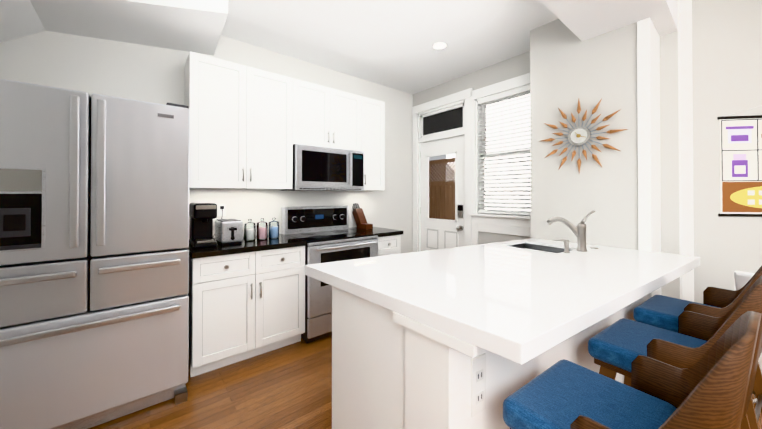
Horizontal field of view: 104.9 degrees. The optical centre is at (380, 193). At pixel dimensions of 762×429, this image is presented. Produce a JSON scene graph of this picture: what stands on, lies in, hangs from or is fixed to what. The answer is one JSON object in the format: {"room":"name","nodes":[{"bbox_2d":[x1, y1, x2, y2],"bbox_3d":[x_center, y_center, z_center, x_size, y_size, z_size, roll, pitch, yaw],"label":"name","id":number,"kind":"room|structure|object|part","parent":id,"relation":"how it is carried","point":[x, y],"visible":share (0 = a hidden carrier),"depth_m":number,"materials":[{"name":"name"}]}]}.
{"room":"kitchen","nodes":[
{"label":"kitchen","id":0,"kind":"room"},
{"bbox_2d":[0,0,227,54],"bbox_3d":[-1.760,-1.223,1.985,1.230,0.520,0.760,0,-1,-39],"label":"ceiling soffit","id":1,"kind":"structure","parent":0,"point":[196,26],"depth_m":1.99,"materials":[{"name":"white paint"}]},
{"bbox_2d":[0,31,412,253],"bbox_3d":[-1.013,-0.109,3.174,4.300,2.890,0.150,0,-1,-39],"label":"wall","id":2,"kind":"structure","parent":0,"point":[91,66],"depth_m":2.76,"materials":[{"name":"white paint"}]},
{"bbox_2d":[213,204,225,236],"bbox_3d":[-1.464,0.251,2.627,0.157,0.308,0.122,0,-1,-39],"label":"outlet","id":3,"kind":"object","parent":2,"relation":"attached to","point":[221,210],"visible":0.85,"depth_m":2.69,"materials":[{"name":"white plastic"}]},
{"bbox_2d":[185,51,300,189],"bbox_3d":[-1.242,-0.568,2.674,0.889,1.060,0.333,0,-1,-39],"label":"upper cabinet","id":4,"kind":"object","parent":2,"relation":"attached to","point":[250,127],"depth_m":2.49,"materials":[{"name":"white wood"}]},
{"bbox_2d":[301,80,364,154],"bbox_3d":[-0.634,-0.779,3.173,0.800,0.630,0.333,0,-1,-39],"label":"upper cabinet","id":5,"kind":"object","parent":2,"relation":"attached to","point":[332,118],"depth_m":3.05,"materials":[{"name":"white wood"}]},
{"bbox_2d":[281,144,363,190],"bbox_3d":[-0.599,-0.244,3.126,0.784,0.435,0.441,0,-1,-39],"label":"microwave","id":6,"kind":"object","parent":5,"relation":"attached to","point":[317,168],"visible":1,"depth_m":2.95,"materials":[{"name":"grey metal"}]},
{"bbox_2d":[364,97,384,190],"bbox_3d":[-0.215,-0.561,3.513,0.399,1.060,0.333,0,-1,-39],"label":"upper cabinet","id":7,"kind":"object","parent":2,"relation":"attached to","point":[374,157],"depth_m":3.42,"materials":[{"name":"white wood"}]},
{"bbox_2d":[221,0,557,93],"bbox_3d":[-0.314,-1.535,2.329,4.300,0.150,2.460,0,-1,-39],"label":"ceiling","id":8,"kind":"structure","parent":0,"point":[388,43],"depth_m":2.68,"materials":[{"name":"white paint"}]},
{"bbox_2d":[432,42,446,49],"bbox_3d":[0.578,-1.454,2.895,0.149,0.004,0.149,0,0,6],"label":"recessed light","id":9,"kind":"object","parent":8,"relation":"in","point":[439,45],"visible":1,"depth_m":2.86,"materials":[{"name":"white plastic"}]},
{"bbox_2d":[89,335,761,428],"bbox_3d":[1.574,1.367,0.595,10.500,0.100,8.300,0,-1,-39],"label":"floor","id":10,"kind":"structure","parent":0,"point":[288,386],"depth_m":1.89,"materials":[{"name":"brown wood"}]},
{"bbox_2d":[0,79,189,428],"bbox_3d":[-1.808,0.381,1.862,0.915,1.890,0.847,0,-1,-39],"label":"fridge","id":11,"kind":"object","parent":10,"relation":"on","point":[94,258],"visible":1,"depth_m":1.58,"materials":[{"name":"grey metal"}]},
{"bbox_2d":[188,247,304,377],"bbox_3d":[-1.180,0.894,2.540,0.840,0.876,0.603,0,-1,-39],"label":"base cabinet","id":12,"kind":"object","parent":10,"relation":"on","point":[246,299],"depth_m":2.26,"materials":[{"name":"white wood"}]},
{"bbox_2d":[187,235,306,258],"bbox_3d":[-1.173,0.436,2.530,0.853,0.040,0.632,0,-1,-39],"label":"countertop","id":13,"kind":"structure","parent":12,"relation":"on","point":[268,244],"depth_m":2.32,"materials":[{"name":"black stone"}]},
{"bbox_2d":[189,202,216,247],"bbox_3d":[-1.431,0.246,2.351,0.155,0.335,0.332,0,-1,-39],"label":"coffee maker","id":14,"kind":"object","parent":13,"relation":"on","point":[202,216],"visible":0.98,"depth_m":2.27,"materials":[{"name":"black plastic"}]},
{"bbox_2d":[215,218,242,244],"bbox_3d":[-1.278,0.319,2.463,0.165,0.192,0.310,0,-1,-39],"label":"toaster","id":15,"kind":"object","parent":13,"relation":"on","point":[228,231],"visible":1,"depth_m":2.37,"materials":[{"name":"silver metal"}]},
{"bbox_2d":[244,219,255,240],"bbox_3d":[-1.152,0.320,2.573,0.092,0.190,0.092,0,-1,-39],"label":"jar","id":16,"kind":"object","parent":13,"relation":"on","point":[249,234],"visible":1,"depth_m":2.56,"materials":[{"name":"clear glass"}]},
{"bbox_2d":[257,218,267,239],"bbox_3d":[-1.070,0.321,2.640,0.092,0.190,0.092,0,-1,-39],"label":"jar","id":17,"kind":"object","parent":13,"relation":"on","point":[262,233],"visible":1,"depth_m":2.62,"materials":[{"name":"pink glass"}]},
{"bbox_2d":[269,218,278,238],"bbox_3d":[-0.989,0.321,2.706,0.092,0.190,0.092,0,-1,-39],"label":"jar","id":18,"kind":"object","parent":13,"relation":"on","point":[273,232],"visible":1,"depth_m":2.68,"materials":[{"name":"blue glass"}]},
{"bbox_2d":[282,205,377,343],"bbox_3d":[-0.512,0.740,3.006,0.767,1.190,0.710,0,-1,-39],"label":"range","id":19,"kind":"object","parent":10,"relation":"on","point":[326,233],"visible":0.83,"depth_m":2.79,"materials":[{"name":"grey metal"}]},
{"bbox_2d":[378,235,400,255],"bbox_3d":[-0.105,0.900,3.418,0.365,0.876,0.603,0,-1,-39],"label":"base cabinet","id":20,"kind":"object","parent":10,"relation":"on","point":[390,244],"depth_m":3.19,"materials":[{"name":"white wood"}]},
{"bbox_2d":[349,227,402,238],"bbox_3d":[-0.094,0.442,3.411,0.380,0.040,0.632,0,-1,-39],"label":"countertop","id":21,"kind":"structure","parent":20,"relation":"on","point":[380,231],"depth_m":3.24,"materials":[{"name":"black stone"}]},
{"bbox_2d":[352,203,372,229],"bbox_3d":[-0.239,0.272,3.534,0.100,0.300,0.333,0,-1,-39],"label":"knife block","id":22,"kind":"object","parent":21,"relation":"on","point":[359,218],"visible":0.9,"depth_m":3.51,"materials":[{"name":"brown wood"}]},
{"bbox_2d":[332,211,648,428],"bbox_3d":[0.794,0.720,1.727,1.958,1.210,0.888,0,-1,-39],"label":"base cabinet","id":23,"kind":"object","parent":10,"relation":"on","point":[392,369],"visible":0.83,"depth_m":1.15,"materials":[{"name":"painted wood"},{"name":"white quartz"}]},
{"bbox_2d":[471,353,485,416],"bbox_3d":[0.339,0.662,1.014,0.075,0.195,0.008,0,-1,-33],"label":"outlet","id":24,"kind":"object","parent":23,"relation":"attached to","point":[478,384],"visible":1,"depth_m":1.01,"materials":[{"name":"white plastic"}]},
{"bbox_2d":[305,238,699,363],"bbox_3d":[0.783,0.423,1.715,2.121,0.055,1.143,0,-1,-33],"label":"countertop","id":25,"kind":"structure","parent":23,"relation":"on","point":[514,304],"depth_m":1.26,"materials":[{"name":"white stone"}]},
{"bbox_2d":[503,311,761,428],"bbox_3d":[0.695,0.801,0.866,0.510,1.044,0.525,0,-1,-35],"label":"stool","id":26,"kind":"object","parent":10,"relation":"on","point":[708,389],"visible":1,"depth_m":0.87,"materials":[{"name":"blue fabric"}]},
{"bbox_2d":[588,275,761,428],"bbox_3d":[1.248,0.804,1.256,0.510,1.044,0.525,0,-1,-34],"label":"stool","id":27,"kind":"object","parent":10,"relation":"on","point":[619,346],"visible":0.44,"depth_m":1.26,"materials":[{"name":"blue fabric"}]},
{"bbox_2d":[633,266,761,428],"bbox_3d":[1.774,0.806,1.624,0.510,1.044,0.525,0,-1,-34],"label":"stool","id":28,"kind":"object","parent":10,"relation":"on","point":[662,311],"visible":0.27,"depth_m":1.62,"materials":[{"name":"brown wood"}]},
{"bbox_2d":[734,271,756,403],"bbox_3d":[2.464,0.892,1.635,0.593,0.859,0.502,0,0,-19],"label":"dining chair","id":29,"kind":"object","parent":10,"relation":"on","point":[741,279],"visible":0.19,"depth_m":1.73,"materials":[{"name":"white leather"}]},
{"bbox_2d":[413,31,679,298],"bbox_3d":[1.372,-0.108,3.289,0.140,2.890,2.789,0,-1,-39],"label":"wall","id":30,"kind":"structure","parent":0,"point":[513,67],"depth_m":2.22,"materials":[{"name":"grey paint"}]},
{"bbox_2d":[420,135,463,250],"bbox_3d":[0.788,0.307,3.907,0.128,2.046,0.768,0,-1,-39],"label":"door","id":31,"kind":"structure","parent":30,"relation":"in","point":[442,191],"depth_m":3.92,"materials":[{"name":"white wood"}]},
{"bbox_2d":[412,88,472,251],"bbox_3d":[0.829,0.042,3.925,0.154,2.600,0.995,0,-1,-39],"label":"door frame","id":32,"kind":"structure","parent":30,"relation":"attached to","point":[449,119],"depth_m":3.88,"materials":[{"name":"white wood"}]},
{"bbox_2d":[469,73,530,244],"bbox_3d":[1.414,0.056,3.189,0.180,2.560,0.935,0,-1,-39],"label":"window","id":33,"kind":"structure","parent":30,"relation":"in","point":[517,225],"depth_m":3.31,"materials":[{"name":"white"}]},
{"bbox_2d":[478,86,530,215],"bbox_3d":[1.392,-0.436,3.211,0.060,1.335,0.710,0,-1,-39],"label":"window blinds","id":34,"kind":"object","parent":33,"relation":"attached to","point":[518,92],"visible":0.71,"depth_m":3.23,"materials":[{"name":"white plastic"}]},
{"bbox_2d":[641,17,660,297],"bbox_3d":[1.982,0.064,2.116,0.396,2.528,0.017,0,-1,-39],"label":"wall","id":35,"kind":"structure","parent":30,"relation":"attached to","point":[649,159],"depth_m":2.03,"materials":[{"name":"white paint"}]},
{"bbox_2d":[530,19,637,249],"bbox_3d":[1.738,-0.089,2.438,0.390,2.840,0.790,0,-1,-39],"label":"wall","id":36,"kind":"structure","parent":0,"point":[569,68],"depth_m":2.29,"materials":[{"name":"grey paint"}]},
{"bbox_2d":[542,99,627,172],"bbox_3d":[1.563,-0.450,2.311,0.040,0.600,0.600,0,-1,-39],"label":"clock","id":37,"kind":"object","parent":36,"relation":"attached to","point":[578,135],"visible":0.94,"depth_m":2.29,"materials":[{"name":"brown wood"}]},
{"bbox_2d":[540,0,677,40],"bbox_3d":[-0.018,-1.393,0.684,5.320,0.360,0.500,0,-1,-39],"label":"header beam","id":38,"kind":"structure","parent":0,"point":[582,20],"depth_m":1.98,"materials":[{"name":"white paint"}]},
{"bbox_2d":[678,0,761,372],"bbox_3d":[4.365,-0.124,1.175,2.101,2.890,4.650,0,-1,-39],"label":"wall","id":39,"kind":"structure","parent":0,"point":[726,57],"depth_m":2.18,"materials":[{"name":"grey paint"}]},
{"bbox_3d":[2.981,-0.266,2.107,0.952,0.877,0.012,0,0,9],"label":"poster art","id":40,"kind":"part","parent":39,"relation":"part of"}
]}

